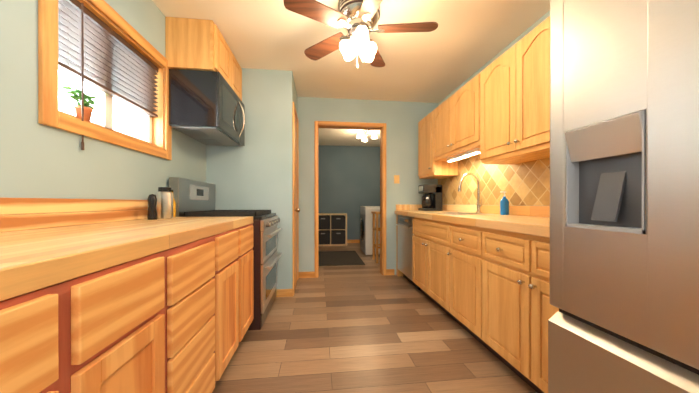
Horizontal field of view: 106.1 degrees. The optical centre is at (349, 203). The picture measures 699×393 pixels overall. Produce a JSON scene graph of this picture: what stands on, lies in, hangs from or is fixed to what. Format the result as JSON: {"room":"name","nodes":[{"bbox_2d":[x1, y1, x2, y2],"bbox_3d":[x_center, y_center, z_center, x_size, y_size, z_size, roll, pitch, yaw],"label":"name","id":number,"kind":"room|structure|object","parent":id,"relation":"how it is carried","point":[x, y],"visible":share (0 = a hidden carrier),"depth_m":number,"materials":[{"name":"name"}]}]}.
{"room":"kitchen","nodes":[
{"label":"kitchen","id":0,"kind":"room"},
{"bbox_2d":[0,0,205,214],"bbox_3d":[-1.354,-0.211,0.711,0.140,2.490,5.890,0,0,-7],"label":"wall","id":1,"kind":"structure","parent":0,"point":[38,160],"depth_m":1.21,"materials":[{"name":"paint"}]},
{"bbox_2d":[38,0,171,159],"bbox_3d":[-1.447,-0.730,1.605,0.160,0.775,0.990,0,0,-7],"label":"window","id":2,"kind":"structure","parent":1,"relation":"in","point":[51,115],"depth_m":1.50,"materials":[{"name":"brown wood"}]},
{"bbox_2d":[61,86,96,121],"bbox_3d":[-1.401,-0.507,1.375,0.074,0.165,0.184,0,0,-7],"label":"potted plant","id":3,"kind":"object","parent":2,"relation":"on","point":[88,102],"visible":0.79,"depth_m":1.36,"materials":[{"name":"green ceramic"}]},
{"bbox_2d":[58,0,157,116],"bbox_3d":[-1.442,-0.847,1.605,0.050,0.377,0.816,0,0,-7],"label":"window blind","id":4,"kind":"object","parent":2,"relation":"attached to","point":[118,67],"visible":0.83,"depth_m":1.52,"materials":[{"name":"brown"}]},
{"bbox_2d":[81,3,83,149],"bbox_3d":[-1.342,-0.636,1.320,0.012,0.738,0.012,0,0,-7],"label":"blind cord","id":5,"kind":"object","parent":4,"relation":"hanging from","point":[82,62],"visible":0.98,"depth_m":1.32,"materials":[{"name":"brown plastic"}]},
{"bbox_2d":[165,17,241,100],"bbox_3d":[-1.295,-1.261,2.442,0.370,0.389,0.750,0,0,-7],"label":"upper cabinet","id":6,"kind":"object","parent":1,"relation":"attached to","point":[197,44],"visible":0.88,"depth_m":2.08,"materials":[{"name":"brown wood"}]},
{"bbox_2d":[169,69,244,145],"bbox_3d":[-1.253,-0.833,2.450,0.454,0.453,0.725,0,0,-7],"label":"over-the-range microwave","id":7,"kind":"object","parent":6,"relation":"attached to","point":[206,107],"visible":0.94,"depth_m":2.10,"materials":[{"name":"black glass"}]},
{"bbox_2d":[206,68,296,288],"bbox_3d":[-1.128,-0.217,3.274,0.898,2.490,0.850,0,0,-7],"label":"wall","id":8,"kind":"structure","parent":0,"point":[254,172],"depth_m":2.87,"materials":[{"name":"paint"}]},
{"bbox_2d":[292,102,299,293],"bbox_3d":[-0.635,-0.052,3.261,0.078,2.160,0.670,0,0,-7],"label":"door frame","id":9,"kind":"structure","parent":8,"relation":"attached to","point":[295,199],"depth_m":3.17,"materials":[{"name":"brown wood"}]},
{"bbox_2d":[276,240,393,296],"bbox_3d":[-0.334,0.982,4.817,4.620,0.085,3.752,0,0,-7],"label":"baseboard","id":10,"kind":"structure","parent":8,"relation":"attached to","point":[286,292],"depth_m":3.61,"materials":[{"name":"brown wood"}]},
{"bbox_2d":[319,145,379,239],"bbox_3d":[-0.558,-0.225,6.747,4.900,2.490,0.140,0,0,-7],"label":"wall","id":11,"kind":"structure","parent":0,"point":[349,180],"depth_m":6.73,"materials":[{"name":"paint"}]},
{"bbox_2d":[152,0,549,146],"bbox_3d":[-0.053,-1.510,2.384,4.900,0.100,8.920,0,0,-7],"label":"ceiling","id":12,"kind":"structure","parent":0,"point":[465,40],"depth_m":2.40,"materials":[{"name":"paint"}]},
{"bbox_2d":[283,0,437,67],"bbox_3d":[0.093,-1.206,1.853,1.045,0.504,1.040,0,0,-7],"label":"ceiling fan","id":13,"kind":"object","parent":12,"relation":"hanging from","point":[358,20],"visible":1,"depth_m":1.81,"materials":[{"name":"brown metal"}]},
{"bbox_2d":[356,130,376,141],"bbox_3d":[0.329,-1.376,5.300,0.418,0.180,0.376,0,0,-7],"label":"light","id":14,"kind":"object","parent":12,"relation":"attached to","point":[364,137],"visible":1,"depth_m":5.21,"materials":[{"name":"silver metal"}]},
{"bbox_2d":[297,97,437,274],"bbox_3d":[0.284,-0.218,3.795,2.027,2.490,0.140,0,0,-7],"label":"wall","id":15,"kind":"structure","parent":0,"point":[401,119],"depth_m":3.75,"materials":[{"name":"paint"}]},
{"bbox_2d":[314,121,385,277],"bbox_3d":[0.013,-0.055,3.755,1.015,2.165,0.158,0,0,-7],"label":"door frame","id":16,"kind":"structure","parent":15,"relation":"attached to","point":[346,125],"depth_m":3.72,"materials":[{"name":"brown wood"}]},
{"bbox_2d":[394,175,399,183],"bbox_3d":[0.678,-0.343,3.764,0.080,0.120,0.010,0,0,-7],"label":"switch plate","id":17,"kind":"object","parent":15,"relation":"attached to","point":[396,179],"visible":1,"depth_m":3.76,"materials":[{"name":"brown plastic"}]},
{"bbox_2d":[394,204,437,211],"bbox_3d":[0.970,0.059,3.790,0.613,0.084,0.022,0,0,-7],"label":"backsplash","id":18,"kind":"structure","parent":15,"relation":"attached to","point":[399,207],"depth_m":3.76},
{"bbox_2d":[212,243,536,392],"bbox_3d":[-0.053,1.080,2.389,4.900,0.100,8.920,0,0,-7],"label":"floor","id":19,"kind":"structure","parent":0,"point":[368,327],"depth_m":1.89,"materials":[{"name":"brown wood"}]},
{"bbox_2d":[0,269,99,392],"bbox_3d":[-0.894,0.601,0.318,0.676,0.870,0.450,0,0,-7],"label":"base cabinet","id":20,"kind":"object","parent":19,"relation":"on","point":[50,330],"depth_m":0.51,"materials":[{"name":"brown wood"}]},
{"bbox_2d":[0,217,251,292],"bbox_3d":[-0.867,0.150,0.030,0.662,0.080,4.140,0,0,-7],"label":"countertop","id":21,"kind":"structure","parent":20,"relation":"on","point":[27,256],"depth_m":0.76,"materials":[{"name":"brown wood"}]},
{"bbox_2d":[147,194,157,219],"bbox_3d":[-1.277,0.023,1.702,0.054,0.165,0.053,0,0,-7],"label":"pepper grinder","id":22,"kind":"object","parent":21,"relation":"on","point":[152,209],"visible":1,"depth_m":1.68,"materials":[{"name":"black plastic"}]},
{"bbox_2d":[157,187,172,218],"bbox_3d":[-1.281,-0.002,1.822,0.094,0.215,0.093,0,0,-7],"label":"steel canister","id":23,"kind":"object","parent":21,"relation":"on","point":[164,202],"visible":0.96,"depth_m":1.79,"materials":[{"name":"silver metal"}]},
{"bbox_2d":[171,190,175,216],"bbox_3d":[-1.327,0.002,1.958,0.056,0.205,0.055,0,0,-7],"label":"oil bottle","id":24,"kind":"object","parent":21,"relation":"on","point":[174,208],"visible":0.33,"depth_m":1.95,"materials":[{"name":"orange"}]},
{"bbox_2d":[96,245,179,392],"bbox_3d":[-0.936,0.600,0.685,0.676,0.870,0.430,0,0,-7],"label":"base cabinet","id":25,"kind":"object","parent":19,"relation":"on","point":[105,296],"depth_m":0.77,"materials":[{"name":"brown wood"}]},
{"bbox_2d":[180,233,223,392],"bbox_3d":[-0.982,0.599,1.077,0.676,0.870,0.500,0,0,-7],"label":"base cabinet","id":26,"kind":"object","parent":19,"relation":"on","point":[201,258],"depth_m":1.16,"materials":[{"name":"brown wood"}]},
{"bbox_2d":[169,177,281,329],"bbox_3d":[-1.076,0.413,2.470,0.776,1.235,0.738,0,0,-7],"label":"range","id":27,"kind":"object","parent":19,"relation":"on","point":[193,198],"visible":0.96,"depth_m":2.20,"materials":[{"name":"silver"}]},
{"bbox_2d":[220,221,253,370],"bbox_3d":[-1.051,0.597,1.672,0.676,0.870,0.838,0,0,-7],"label":"base cabinet","id":28,"kind":"object","parent":19,"relation":"on","point":[238,242],"depth_m":1.66,"materials":[{"name":"brown wood"}]},
{"bbox_2d":[319,213,346,245],"bbox_3d":[-0.471,0.636,6.479,0.790,0.770,0.388,0,0,-7],"label":"cube shelf","id":29,"kind":"object","parent":19,"relation":"on","point":[332,230],"visible":0.75,"depth_m":6.30,"materials":[{"name":"brown wood"}]},
{"bbox_2d":[319,251,364,265],"bbox_3d":[-0.377,1.018,4.924,1.140,0.012,1.250,0,0,-7],"label":"rug","id":30,"kind":"object","parent":19,"relation":"on","point":[334,258],"visible":0.54,"depth_m":4.82,"materials":[{"name":"grey fabric"}]},
{"bbox_2d":[360,206,379,254],"bbox_3d":[0.589,0.543,5.493,0.710,0.960,0.660,0,0,-7],"label":"washer","id":31,"kind":"object","parent":19,"relation":"on","point":[366,231],"visible":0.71,"depth_m":5.15,"materials":[{"name":"white metal"}]},
{"bbox_2d":[371,211,379,262],"bbox_3d":[0.599,0.588,4.669,0.360,0.875,0.360,0,0,-7],"label":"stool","id":32,"kind":"object","parent":19,"relation":"on","point":[377,229],"visible":0.4,"depth_m":4.59,"materials":[{"name":"brown wood"}]},
{"bbox_2d":[396,215,419,289],"bbox_3d":[0.981,0.594,3.414,0.630,0.868,0.600,0,0,-7],"label":"dishwasher","id":33,"kind":"object","parent":19,"relation":"on","point":[405,233],"visible":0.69,"depth_m":3.34,"materials":[{"name":"grey metal"}]},
{"bbox_2d":[410,216,441,308],"bbox_3d":[1.109,0.596,2.644,0.646,0.868,0.951,0,0,-7],"label":"base cabinet","id":34,"kind":"object","parent":19,"relation":"on","point":[427,237],"depth_m":2.66,"materials":[{"name":"brown wood"}]},
{"bbox_2d":[442,220,473,336],"bbox_3d":[1.182,0.597,2.018,0.646,0.868,0.560,0,0,-7],"label":"base cabinet","id":35,"kind":"object","parent":19,"relation":"on","point":[457,239],"depth_m":2.05,"materials":[{"name":"brown wood"}]},
{"bbox_2d":[474,224,517,374],"bbox_3d":[1.230,0.598,1.598,0.646,0.868,0.534,0,0,-7],"label":"base cabinet","id":36,"kind":"object","parent":19,"relation":"on","point":[483,278],"depth_m":1.61,"materials":[{"name":"brown wood"}]},
{"bbox_2d":[394,212,549,235],"bbox_3d":[1.128,0.133,2.436,0.656,0.055,2.748,0,0,-7],"label":"countertop","id":37,"kind":"structure","parent":36,"relation":"on","point":[540,224],"depth_m":1.84,"materials":[{"name":"brown wood"}]},
{"bbox_2d":[418,184,441,210],"bbox_3d":[1.087,-0.074,3.576,0.283,0.350,0.200,0,0,-7],"label":"coffee maker","id":38,"kind":"object","parent":37,"relation":"on","point":[432,198],"visible":1,"depth_m":3.49,"materials":[{"name":"black plastic"}]},
{"bbox_2d":[458,173,481,212],"bbox_3d":[1.258,-0.108,2.722,0.258,0.422,0.096,0,0,-7],"label":"faucet","id":39,"kind":"object","parent":37,"relation":"on","point":[479,205],"visible":0.96,"depth_m":2.73,"materials":[{"name":"silver metal"}]},
{"bbox_2d":[500,191,508,214],"bbox_3d":[1.395,-0.002,2.364,0.078,0.212,0.047,0,0,-7],"label":"soap bottle","id":40,"kind":"object","parent":37,"relation":"on","point":[504,205],"visible":1,"depth_m":2.35,"materials":[{"name":"blue plastic"}]},
{"bbox_2d":[518,232,558,392],"bbox_3d":[1.269,0.599,1.267,0.646,0.868,0.382,0,0,-7],"label":"base cabinet","id":41,"kind":"object","parent":19,"relation":"on","point":[535,309],"depth_m":1.33,"materials":[{"name":"brown wood"}]},
{"bbox_2d":[548,0,698,392],"bbox_3d":[1.222,0.124,0.606,0.838,1.820,0.900,0,0,-7],"label":"refrigerator","id":42,"kind":"object","parent":19,"relation":"on","point":[624,186],"visible":1,"depth_m":0.77,"materials":[{"name":"silver metal"}]},
{"bbox_2d":[438,10,549,205],"bbox_3d":[1.691,-0.212,1.063,0.140,2.490,5.890,0,0,-7],"label":"wall","id":43,"kind":"structure","parent":0,"point":[525,32],"depth_m":2.48,"materials":[{"name":"paint"}]},
{"bbox_2d":[418,110,460,178],"bbox_3d":[1.170,-0.752,3.463,0.336,0.810,0.560,0,0,-7],"label":"upper cabinet","id":44,"kind":"object","parent":43,"relation":"attached to","point":[428,168],"depth_m":3.37,"materials":[{"name":"brown wood"}]},
{"bbox_2d":[434,75,477,159],"bbox_3d":[1.248,-0.838,2.785,0.336,0.635,0.935,0,0,-7],"label":"upper cabinet","id":45,"kind":"object","parent":43,"relation":"attached to","point":[455,119],"depth_m":2.66,"materials":[{"name":"brown wood"}]},
{"bbox_2d":[446,148,479,161],"bbox_3d":[1.192,-0.499,2.762,0.060,0.041,0.600,0,0,-7],"label":"under-cabinet light","id":46,"kind":"object","parent":45,"relation":"attached to","point":[465,154],"visible":0.82,"depth_m":2.69,"materials":[{"name":"white plastic"}]},
{"bbox_2d":[438,155,549,205],"bbox_3d":[1.452,-0.286,2.473,0.010,0.608,2.749,0,0,-7],"label":"tiled wall","id":47,"kind":"structure","parent":43,"relation":"attached to","point":[526,183],"depth_m":2.52,"materials":[{"name":"beige tile"}]},
{"bbox_2d":[438,205,549,215],"bbox_3d":[1.443,0.062,2.472,0.022,0.084,2.748,0,0,-7],"label":"backsplash","id":48,"kind":"structure","parent":47,"relation":"attached to","point":[513,210],"depth_m":2.36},
{"bbox_2d":[474,16,549,164],"bbox_3d":[1.348,-0.749,1.926,0.336,0.810,0.925,0,0,-7],"label":"upper cabinet","id":49,"kind":"object","parent":43,"relation":"attached to","point":[497,111],"depth_m":1.86,"materials":[{"name":"brown wood"}]},
{"label":"outside","id":50,"kind":"structure","parent":0,"visible":0},
{"bbox_2d":[58,69,141,138],"bbox_3d":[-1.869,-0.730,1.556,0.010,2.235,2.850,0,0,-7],"label":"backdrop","id":51,"kind":"structure","parent":50,"point":[127,118],"depth_m":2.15,"materials":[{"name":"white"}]}
]}

